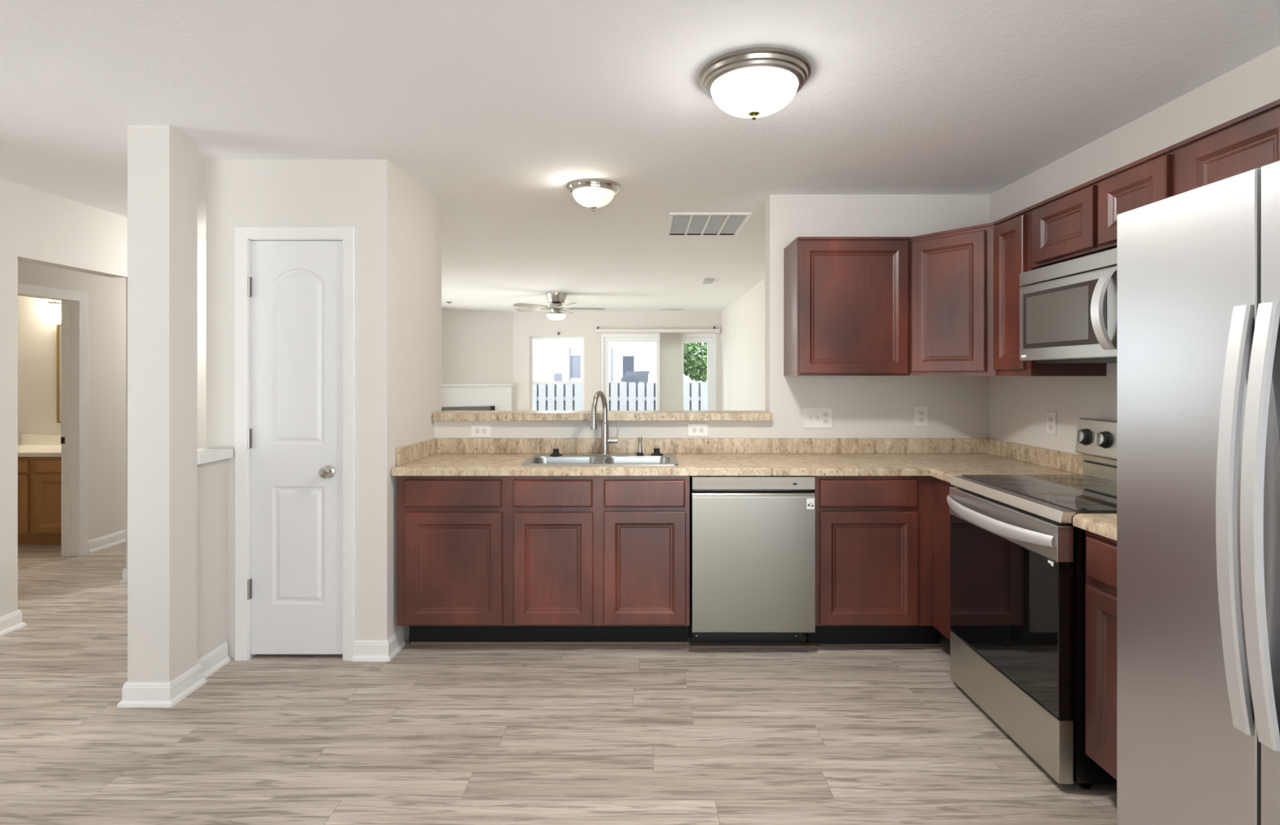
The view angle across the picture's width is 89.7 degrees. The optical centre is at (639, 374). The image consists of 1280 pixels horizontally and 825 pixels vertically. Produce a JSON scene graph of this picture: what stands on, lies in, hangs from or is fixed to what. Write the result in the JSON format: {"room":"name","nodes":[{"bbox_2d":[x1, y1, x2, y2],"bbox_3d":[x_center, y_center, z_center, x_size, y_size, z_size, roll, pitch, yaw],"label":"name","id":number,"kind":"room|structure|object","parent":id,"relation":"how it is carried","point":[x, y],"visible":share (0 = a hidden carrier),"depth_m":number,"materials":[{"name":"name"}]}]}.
{"room":"kitchen","nodes":[
{"label":"kitchen","id":0,"kind":"room"},
{"bbox_2d":[17,295,61,445],"bbox_3d":[-5.310,0.170,4.365,1.780,2.440,2.970,0,0,0],"label":"wall","id":1,"kind":"structure","parent":0,"point":[38,318],"depth_m":5.75,"materials":[{"name":"white paint"}]},
{"bbox_2d":[44,298,61,302],"bbox_3d":[-4.960,-0.685,5.688,0.620,0.090,0.123,0,0,0],"label":"vanity light","id":2,"kind":"object","parent":1,"relation":"attached to","point":[48,300],"visible":0.07,"depth_m":5.72,"materials":[{"name":"white glass"}]},
{"bbox_2d":[56,324,61,422],"bbox_3d":[-4.900,-0.007,5.739,0.590,0.875,0.021,0,0,0],"label":"bathroom mirror","id":3,"kind":"object","parent":1,"relation":"attached to","point":[58,326],"visible":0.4,"depth_m":5.73,"materials":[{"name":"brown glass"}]},
{"bbox_2d":[17,260,125,540],"bbox_3d":[-3.935,0.170,4.790,0.970,2.440,3.820,0,0,0],"label":"wall","id":4,"kind":"structure","parent":0,"point":[106,295],"depth_m":5.16,"materials":[{"name":"white paint"}]},
{"bbox_2d":[17,282,88,556],"bbox_3d":[-4.354,0.378,4.525,0.142,2.024,0.948,0,0,0],"label":"door frame","id":5,"kind":"structure","parent":4,"relation":"in","point":[74,304],"depth_m":4.92,"materials":[{"name":"white paint"}]},
{"bbox_2d":[88,529,125,553],"bbox_3d":[-4.287,1.343,5.775,0.026,0.094,1.550,0,0,0],"label":"baseboard","id":6,"kind":"structure","parent":4,"relation":"attached to","point":[114,539],"depth_m":5.17,"materials":[{"name":"white paint"}]},
{"bbox_2d":[0,177,206,617],"bbox_3d":[-3.470,0.170,3.525,0.140,2.440,13.450,0,0,0],"label":"wall","id":7,"kind":"structure","parent":0,"point":[37,226],"depth_m":3.59,"materials":[{"name":"white paint"}]},
{"bbox_2d":[0,609,26,636],"bbox_3d":[-3.467,1.343,0.205,0.146,0.094,6.711,0,0,0],"label":"baseboard","id":8,"kind":"structure","parent":7,"relation":"attached to","point":[11,622],"depth_m":3.48,"materials":[{"name":"white paint"}]},
{"bbox_2d":[119,568,127,583],"bbox_3d":[-3.422,1.343,5.417,0.097,0.094,2.266,0,0,0],"label":"baseboard","id":9,"kind":"structure","parent":7,"relation":"attached to","point":[124,580],"depth_m":4.30,"materials":[{"name":"white paint"}]},
{"bbox_2d":[127,124,197,682],"bbox_3d":[-2.070,0.170,2.795,0.176,2.440,0.171,0,0,0],"label":"wall column","id":10,"kind":"structure","parent":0,"point":[162,159],"depth_m":2.71,"materials":[{"name":"white paint"}]},
{"bbox_2d":[116,641,231,707],"bbox_3d":[-2.070,1.343,2.901,0.228,0.094,0.437,0,0,0],"label":"baseboard","id":11,"kind":"structure","parent":10,"relation":"attached to","point":[134,695],"depth_m":2.72,"materials":[{"name":"white paint"}]},
{"bbox_2d":[197,458,227,659],"bbox_3d":[-2.060,0.897,3.010,0.100,0.985,0.258,0,0,0],"label":"wall","id":12,"kind":"structure","parent":0,"point":[212,477],"depth_m":3.03,"materials":[{"name":"white paint"}]},
{"bbox_2d":[197,448,233,464],"bbox_3d":[-2.057,0.382,3.003,0.167,0.044,0.244,0,0,0],"label":"trim ledge","id":13,"kind":"object","parent":12,"relation":"attached to","point":[204,455],"visible":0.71,"depth_m":3.00,"materials":[{"name":"white paint"}]},
{"bbox_2d":[206,159,441,659],"bbox_3d":[-1.659,0.170,3.515,0.918,2.440,0.750,0,0,0],"label":"wall","id":14,"kind":"structure","parent":0,"point":[397,220],"depth_m":3.14,"materials":[{"name":"white paint"}]},
{"bbox_2d":[235,226,355,661],"bbox_3d":[-1.678,0.335,3.161,0.582,2.110,0.158,0,0,0],"label":"door","id":15,"kind":"structure","parent":14,"relation":"in","point":[295,286],"depth_m":3.15,"materials":[{"name":"white paint"}]},
{"bbox_2d":[351,626,405,662],"bbox_3d":[-1.298,1.343,3.207,0.197,0.094,0.186,0,0,0],"label":"baseboard","id":16,"kind":"structure","parent":14,"relation":"attached to","point":[366,651],"depth_m":3.13,"materials":[{"name":"white paint"}]},
{"bbox_2d":[395,438,436,466],"bbox_3d":[-1.203,0.415,3.492,0.019,0.088,0.516,0,0,3],"label":"backsplash","id":17,"kind":"structure","parent":14,"relation":"attached to","point":[415,451],"depth_m":3.43,"materials":[{"name":"beige stone"}]},
{"bbox_2d":[441,309,513,410],"bbox_3d":[-2.830,0.170,10.550,1.420,2.440,0.700,0,0,0],"label":"wall","id":18,"kind":"structure","parent":0,"point":[477,345],"depth_m":10.51,"materials":[{"name":"white paint"}]},
{"bbox_2d":[0,542,1116,824],"bbox_3d":[-2.000,1.440,3.775,8.400,0.100,14.350,0,0,0],"label":"floor","id":19,"kind":"structure","parent":0,"point":[828,734],"depth_m":2.44,"materials":[{"name":"grey plastic"}]},
{"bbox_2d":[17,435,61,544],"bbox_3d":[-5.025,0.965,5.461,0.970,0.850,0.572,0,0,0],"label":"bathroom vanity","id":20,"kind":"object","parent":19,"relation":"on","point":[39,456],"visible":0.46,"depth_m":5.19,"materials":[{"name":"brown wood"}]},
{"bbox_2d":[396,475,512,644],"bbox_3d":[-0.933,0.946,3.460,0.554,0.888,0.561,0,0,0],"label":"base cabinet","id":21,"kind":"object","parent":19,"relation":"on","point":[452,531],"visible":0.84,"depth_m":3.19,"materials":[{"name":"brown wood"}]},
{"bbox_2d":[391,438,1093,483],"bbox_3d":[0.406,0.436,3.320,3.265,0.130,0.858,0,0,0],"label":"countertop","id":22,"kind":"structure","parent":21,"relation":"on","point":[942,459],"depth_m":3.53,"materials":[{"name":"beige stone"}]},
{"bbox_2d":[520,454,678,466],"bbox_3d":[-0.205,0.533,3.453,0.800,0.158,0.430,0,0,0],"label":"sink","id":23,"kind":"object","parent":22,"relation":"in","point":[535,460],"visible":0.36,"depth_m":3.55,"materials":[{"name":"grey metal"}]},
{"bbox_2d":[549,448,562,456],"bbox_3d":[-0.468,0.433,3.588,0.074,0.039,0.074,0,0,0],"label":"stopper","id":24,"kind":"object","parent":23,"relation":"on","point":[556,451],"visible":1,"depth_m":3.57,"materials":[{"name":"black plastic"}]},
{"bbox_2d":[635,436,644,455],"bbox_3d":[0.000,0.402,3.612,0.042,0.102,0.042,0,0,0],"label":"sprayer","id":25,"kind":"object","parent":23,"relation":"on","point":[639,450],"visible":1,"depth_m":3.60,"materials":[{"name":"silver metal"}]},
{"bbox_2d":[650,448,662,456],"bbox_3d":[0.094,0.433,3.610,0.074,0.039,0.074,0,0,0],"label":"stopper","id":26,"kind":"object","parent":23,"relation":"on","point":[656,452],"visible":1,"depth_m":3.59,"materials":[{"name":"black plastic"}]},
{"bbox_2d":[582,391,627,455],"bbox_3d":[-0.196,0.271,3.539,0.250,0.364,0.202,0,0,0],"label":"kitchen faucet","id":27,"kind":"object","parent":22,"relation":"on","point":[606,440],"visible":1,"depth_m":3.59,"materials":[{"name":"silver metal"}]},
{"bbox_2d":[441,383,512,411],"bbox_3d":[-2.745,0.772,10.436,1.341,1.235,0.089,0,0,-23],"label":"fireplace","id":28,"kind":"object","parent":19,"relation":"on","point":[478,397],"visible":0.43,"depth_m":10.46,"materials":[{"name":"white paint"}]},
{"bbox_2d":[409,641,688,645],"bbox_3d":[-0.465,1.382,3.307,1.430,0.016,0.018,0,0,0],"label":"trim","id":29,"kind":"structure","parent":19,"relation":"on","point":[412,643],"depth_m":3.30,"materials":[{"name":"brown wood"}]},
{"bbox_2d":[508,475,689,641],"bbox_3d":[-0.204,0.946,3.460,0.902,0.888,0.561,0,0,0],"label":"base cabinet","id":30,"kind":"object","parent":19,"relation":"on","point":[592,558],"visible":0.91,"depth_m":3.19,"materials":[{"name":"brown wood"}]},
{"bbox_2d":[689,475,814,642],"bbox_3d":[0.559,0.948,3.441,0.604,0.884,0.558,0,0,0],"label":"dishwasher","id":31,"kind":"object","parent":19,"relation":"on","point":[752,538],"visible":0.99,"depth_m":3.17,"materials":[{"name":"silver metal"}]},
{"bbox_2d":[690,642,819,648],"bbox_3d":[0.586,1.384,3.287,0.648,0.012,0.050,0,0,0],"label":"toe kick","id":32,"kind":"object","parent":19,"relation":"on","point":[694,645],"depth_m":3.27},
{"bbox_2d":[807,475,957,644],"bbox_3d":[1.208,0.946,3.316,0.680,0.888,0.848,0,0,0],"label":"base cabinet","id":33,"kind":"object","parent":19,"relation":"on","point":[873,534],"visible":0.75,"depth_m":3.19,"materials":[{"name":"brown wood"}]},
{"bbox_2d":[946,417,1116,790],"bbox_3d":[1.676,0.792,2.509,0.712,1.195,0.759,0,0,0],"label":"electric range","id":34,"kind":"object","parent":19,"relation":"on","point":[1018,555],"visible":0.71,"depth_m":2.37,"materials":[{"name":"black glass"}]},
{"bbox_2d":[961,475,1116,514],"bbox_3d":[1.715,0.471,2.509,0.540,0.044,0.759,0,0,0],"label":"cooktop","id":35,"kind":"object","parent":34,"relation":"in","point":[1075,494],"depth_m":2.52,"materials":[{"name":"black glass"}]},
{"bbox_2d":[1085,530,1116,780],"bbox_3d":[1.740,0.946,1.842,0.581,0.888,0.560,0,0,0],"label":"base cabinet","id":36,"kind":"object","parent":19,"relation":"on","point":[1100,551],"visible":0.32,"depth_m":2.03,"materials":[{"name":"brown wood"}]},
{"bbox_2d":[1072,513,1116,541],"bbox_3d":[1.734,0.436,1.839,0.609,0.130,0.574,0,0,0],"label":"countertop","id":37,"kind":"structure","parent":36,"relation":"on","point":[1104,525],"depth_m":2.04,"materials":[{"name":"beige stone"}]},
{"bbox_2d":[1116,160,1279,824],"bbox_3d":[1.563,0.502,1.089,0.924,1.775,0.915,0,0,0],"label":"refrigerator","id":38,"kind":"object","parent":19,"relation":"on","point":[1198,268],"visible":1,"depth_m":1.32,"materials":[{"name":"grey metal"}]},
{"bbox_2d":[513,311,721,410],"bbox_3d":[-0.380,0.170,10.825,3.480,2.440,0.150,0,0,0],"label":"wall","id":39,"kind":"structure","parent":0,"point":[526,324],"depth_m":10.75,"materials":[{"name":"white paint"}]},
{"bbox_2d":[529,336,584,410],"bbox_3d":[-1.389,0.142,10.790,0.974,1.556,0.140,0,0,0],"label":"window","id":40,"kind":"structure","parent":39,"relation":"in","point":[531,338],"depth_m":10.80,"materials":[{"name":"white plastic"}]},
{"bbox_2d":[595,328,719,410],"bbox_3d":[0.295,0.292,10.690,2.070,2.095,0.070,0,0,0],"label":"vertical blind","id":41,"kind":"object","parent":39,"relation":"attached to","point":[671,340],"visible":0.73,"depth_m":10.67,"materials":[{"name":"white"}]},
{"bbox_2d":[600,333,715,410],"bbox_3d":[0.305,0.352,10.820,1.930,2.075,0.120,0,0,0],"label":"door","id":42,"kind":"structure","parent":39,"relation":"in","point":[710,339],"depth_m":10.79,"materials":[{"name":"white plastic"}]},
{"bbox_2d":[0,0,1279,311],"bbox_3d":[-2.000,-1.110,3.775,8.400,0.120,14.350,0,0,0],"label":"ceiling","id":43,"kind":"structure","parent":0,"point":[494,108],"depth_m":2.44,"materials":[{"name":"white paint"}]},
{"bbox_2d":[512,292,605,319],"bbox_3d":[-1.054,-0.880,8.365,1.220,0.338,1.227,0,0,0],"label":"ceiling fan","id":44,"kind":"object","parent":43,"relation":"hanging from","point":[556,299],"visible":1,"depth_m":8.26,"materials":[{"name":"silver metal"}]},
{"bbox_2d":[567,178,619,211],"bbox_3d":[-0.260,-0.982,3.600,0.295,0.136,0.295,0,0,0],"label":"ceiling light","id":45,"kind":"object","parent":43,"relation":"attached to","point":[593,193],"visible":1,"depth_m":3.52,"materials":[{"name":"white glass"}]},
{"bbox_2d":[659,307,685,310],"bbox_3d":[0.520,-1.042,10.250,0.400,0.016,0.220,0,0,0],"label":"ceiling vent","id":46,"kind":"object","parent":43,"relation":"in","point":[661,308],"visible":1,"depth_m":10.17,"materials":[{"name":"white paint"}]},
{"bbox_2d":[702,279,714,284],"bbox_3d":[0.760,-1.038,7.160,0.110,0.024,0.240,0,0,0],"label":"smoke detector","id":47,"kind":"object","parent":43,"relation":"attached to","point":[705,281],"visible":1,"depth_m":7.11,"materials":[{"name":"white plastic"}]},
{"bbox_2d":[665,212,752,235],"bbox_3d":[0.459,-1.043,4.485,0.538,0.014,0.650,0,0,0],"label":"ceiling vent","id":48,"kind":"object","parent":43,"relation":"in","point":[679,224],"visible":1,"depth_m":4.44,"materials":[{"name":"white metal"}]},
{"bbox_2d":[698,47,810,119],"bbox_3d":[0.400,-0.972,2.255,0.385,0.156,0.385,0,0,0],"label":"ceiling light","id":49,"kind":"object","parent":43,"relation":"attached to","point":[755,82],"visible":1,"depth_m":2.15,"materials":[{"name":"silver metal"}]},
{"bbox_2d":[434,194,990,613],"bbox_3d":[0.420,0.170,3.820,3.240,2.440,0.140,0,0,0],"label":"wall","id":50,"kind":"structure","parent":0,"point":[863,406],"depth_m":3.75,"materials":[{"name":"white paint"}]},
{"bbox_2d":[471,425,490,437],"bbox_3d":[-0.927,0.330,3.746,0.116,0.072,0.008,0,0,0],"label":"outlet","id":51,"kind":"object","parent":50,"relation":"attached to","point":[477,431],"visible":1,"depth_m":3.74,"materials":[{"name":"white plastic"}]},
{"bbox_2d":[475,428,479,434],"bbox_3d":[-0.947,0.330,3.743,0.027,0.034,0.002,0,0,0],"label":"socket","id":52,"kind":"object","parent":51,"relation":"attached to","point":[477,430],"depth_m":3.74,"materials":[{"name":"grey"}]},
{"bbox_2d":[481,428,486,434],"bbox_3d":[-0.907,0.330,3.743,0.027,0.034,0.002,0,0,0],"label":"socket","id":53,"kind":"object","parent":51,"relation":"attached to","point":[483,430],"depth_m":3.74,"materials":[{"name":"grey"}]},
{"bbox_2d":[432,410,773,421],"bbox_3d":[-0.216,0.245,3.830,1.961,0.046,0.260,0,0,0],"label":"bar ledge","id":54,"kind":"object","parent":50,"relation":"attached to","point":[446,415],"visible":0.91,"depth_m":3.70,"materials":[{"name":"beige stone"}]},
{"bbox_2d":[688,423,707,436],"bbox_3d":[0.337,0.324,3.746,0.116,0.072,0.008,0,0,0],"label":"outlet","id":55,"kind":"object","parent":50,"relation":"attached to","point":[694,429],"visible":1,"depth_m":3.74,"materials":[{"name":"white plastic"}]},
{"bbox_2d":[692,427,697,433],"bbox_3d":[0.317,0.324,3.743,0.027,0.034,0.002,0,0,0],"label":"socket","id":56,"kind":"object","parent":55,"relation":"attached to","point":[694,429],"depth_m":3.74,"materials":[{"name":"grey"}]},
{"bbox_2d":[698,427,703,433],"bbox_3d":[0.357,0.324,3.743,0.027,0.034,0.002,0,0,0],"label":"socket","id":57,"kind":"object","parent":55,"relation":"attached to","point":[700,429],"depth_m":3.74,"materials":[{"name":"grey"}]},
{"bbox_2d":[436,438,988,453],"bbox_3d":[0.430,0.415,3.739,3.216,0.088,0.021,0,0,0],"label":"backsplash","id":58,"kind":"structure","parent":50,"relation":"attached to","point":[444,446],"depth_m":3.73,"materials":[{"name":"beige stone"}]},
{"bbox_2d":[803,408,831,427],"bbox_3d":[1.035,0.253,3.740,0.168,0.118,0.019,0,0,0],"label":"switch plate","id":59,"kind":"object","parent":50,"relation":"attached to","point":[812,417],"visible":1,"depth_m":3.74,"materials":[{"name":"white plastic"}]},
{"bbox_2d":[822,412,828,417],"bbox_3d":[1.081,0.233,3.743,0.034,0.027,0.002,0,0,0],"label":"socket","id":60,"kind":"object","parent":59,"relation":"attached to","point":[824,414],"depth_m":3.74,"materials":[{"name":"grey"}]},
{"bbox_2d":[822,418,828,423],"bbox_3d":[1.081,0.273,3.743,0.034,0.027,0.002,0,0,0],"label":"socket","id":61,"kind":"object","parent":59,"relation":"attached to","point":[824,420],"depth_m":3.74,"materials":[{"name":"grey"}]},
{"bbox_2d":[783,236,910,375],"bbox_3d":[1.137,-0.362,3.578,0.598,0.739,0.338,0,0,0],"label":"upper cabinet","id":62,"kind":"object","parent":50,"relation":"attached to","point":[846,299],"visible":1,"depth_m":3.42,"materials":[{"name":"brown wood"}]},
{"bbox_2d":[914,406,928,426],"bbox_3d":[1.638,0.244,3.746,0.078,0.116,0.008,0,0,0],"label":"outlet","id":63,"kind":"object","parent":50,"relation":"attached to","point":[921,413],"visible":1,"depth_m":3.74,"materials":[{"name":"white plastic"}]},
{"bbox_2d":[918,410,924,415],"bbox_3d":[1.638,0.224,3.743,0.034,0.027,0.002,0,0,0],"label":"socket","id":64,"kind":"object","parent":63,"relation":"attached to","point":[920,412],"depth_m":3.74,"materials":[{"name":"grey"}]},
{"bbox_2d":[918,417,924,422],"bbox_3d":[1.638,0.264,3.743,0.034,0.027,0.002,0,0,0],"label":"socket","id":65,"kind":"object","parent":63,"relation":"attached to","point":[920,420],"depth_m":3.74,"materials":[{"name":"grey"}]},
{"bbox_2d":[721,278,764,411],"bbox_3d":[1.430,0.170,7.395,0.140,2.440,7.010,0,0,0],"label":"wall","id":66,"kind":"structure","parent":0,"point":[743,322],"depth_m":8.34,"materials":[{"name":"white paint"}]},
{"bbox_2d":[990,45,1279,482],"bbox_3d":[2.110,0.170,0.345,0.140,2.440,7.090,0,0,0],"label":"wall","id":67,"kind":"structure","parent":0,"point":[1020,406],"depth_m":2.91,"materials":[{"name":"white paint"}]},
{"bbox_2d":[909,222,995,376],"bbox_3d":[1.737,-0.362,3.416,0.600,0.739,0.662,0,0,0],"label":"upper cabinet","id":68,"kind":"object","parent":67,"relation":"attached to","point":[951,272],"visible":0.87,"depth_m":3.24,"materials":[{"name":"brown wood"}]},
{"bbox_2d":[988,438,1089,476],"bbox_3d":[2.029,0.415,3.310,0.021,0.088,0.834,0,0,0],"label":"backsplash","id":69,"kind":"structure","parent":67,"relation":"attached to","point":[1057,460],"depth_m":3.26,"materials":[{"name":"beige stone"}]},
{"bbox_2d":[993,207,1106,376],"bbox_3d":[1.863,-0.362,2.950,0.348,0.739,0.276,0,0,0],"label":"upper cabinet","id":70,"kind":"object","parent":67,"relation":"attached to","point":[1011,233],"visible":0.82,"depth_m":2.94,"materials":[{"name":"brown wood"}]},
{"bbox_2d":[1046,411,1056,435],"bbox_3d":[2.036,0.242,3.185,0.008,0.116,0.075,0,0,0],"label":"outlet","id":71,"kind":"object","parent":67,"relation":"attached to","point":[1051,416],"visible":1,"depth_m":3.18,"materials":[{"name":"white plastic"}]},
{"bbox_2d":[1048,416,1053,422],"bbox_3d":[2.033,0.222,3.185,0.002,0.027,0.034,0,0,0],"label":"socket","id":72,"kind":"object","parent":71,"relation":"attached to","point":[1050,418],"depth_m":3.18,"materials":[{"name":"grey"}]},
{"bbox_2d":[1048,424,1053,430],"bbox_3d":[2.033,0.262,3.185,0.002,0.027,0.034,0,0,0],"label":"socket","id":73,"kind":"object","parent":71,"relation":"attached to","point":[1050,426],"depth_m":3.18,"materials":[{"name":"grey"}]},
{"bbox_2d":[1028,146,1173,267],"bbox_3d":[1.863,-0.599,2.436,0.348,0.267,0.748,0,0,0],"label":"upper cabinet","id":74,"kind":"object","parent":67,"relation":"attached to","point":[1078,221],"visible":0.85,"depth_m":2.41,"materials":[{"name":"brown wood"}]},
{"bbox_2d":[1019,247,1116,363],"bbox_3d":[1.813,-0.245,2.432,0.443,0.394,0.748,0,0,0],"label":"microwave","id":75,"kind":"object","parent":74,"relation":"attached to","point":[1068,309],"visible":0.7,"depth_m":2.46,"materials":[{"name":"silver metal"}]},
{"bbox_2d":[1169,98,1279,195],"bbox_3d":[1.863,-0.571,1.630,0.348,0.322,0.860,0,0,0],"label":"upper cabinet","id":76,"kind":"object","parent":67,"relation":"attached to","point":[1250,140],"visible":0.43,"depth_m":1.85,"materials":[{"name":"brown wood"}]},
{"label":"outside","id":77,"kind":"structure","parent":0,"visible":0},
{"bbox_3d":[0.000,1.815,27.980,50.000,0.150,34.040,0,0,0],"label":"ground","id":78,"kind":"structure","parent":77,"visible":0},
{"bbox_2d":[553,373,562,381],"bbox_3d":[-2.165,0.850,17.000,0.210,1.780,0.200,0,0,0],"label":"utility box","id":79,"kind":"object","parent":78,"relation":"on","point":[557,376],"visible":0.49,"depth_m":16.90,"materials":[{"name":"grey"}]},
{"bbox_2d":[533,339,656,382],"bbox_3d":[-3.950,-1.735,25.000,10.700,6.950,7.200,0,0,0],"label":"house","id":80,"kind":"structure","parent":78,"relation":"on","point":[550,357],"depth_m":21.98,"materials":[{"name":"white"}]},
{"bbox_2d":[533,381,706,410],"bbox_3d":[-0.239,0.950,15.065,6.721,1.581,0.170,0,0,0],"label":"wooden fence","id":81,"kind":"object","parent":78,"relation":"on","point":[623,396],"visible":0.16,"depth_m":14.98,"materials":[{"name":"white wood"}]},
{"bbox_2d":[621,370,649,382],"bbox_3d":[-0.140,0.815,20.000,0.880,1.850,1.000,0,0,0],"label":"tarp","id":82,"kind":"object","parent":78,"relation":"on","point":[629,376],"visible":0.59,"depth_m":19.50,"materials":[{"name":"blue plastic"}]},
{"bbox_2d":[683,342,706,382],"bbox_3d":[2.606,-0.027,26.000,2.482,3.538,2.450,0,0,0],"label":"tree","id":83,"kind":"object","parent":78,"relation":"on","point":[694,365],"visible":0.4,"depth_m":25.37,"materials":[{"name":"green plant"}]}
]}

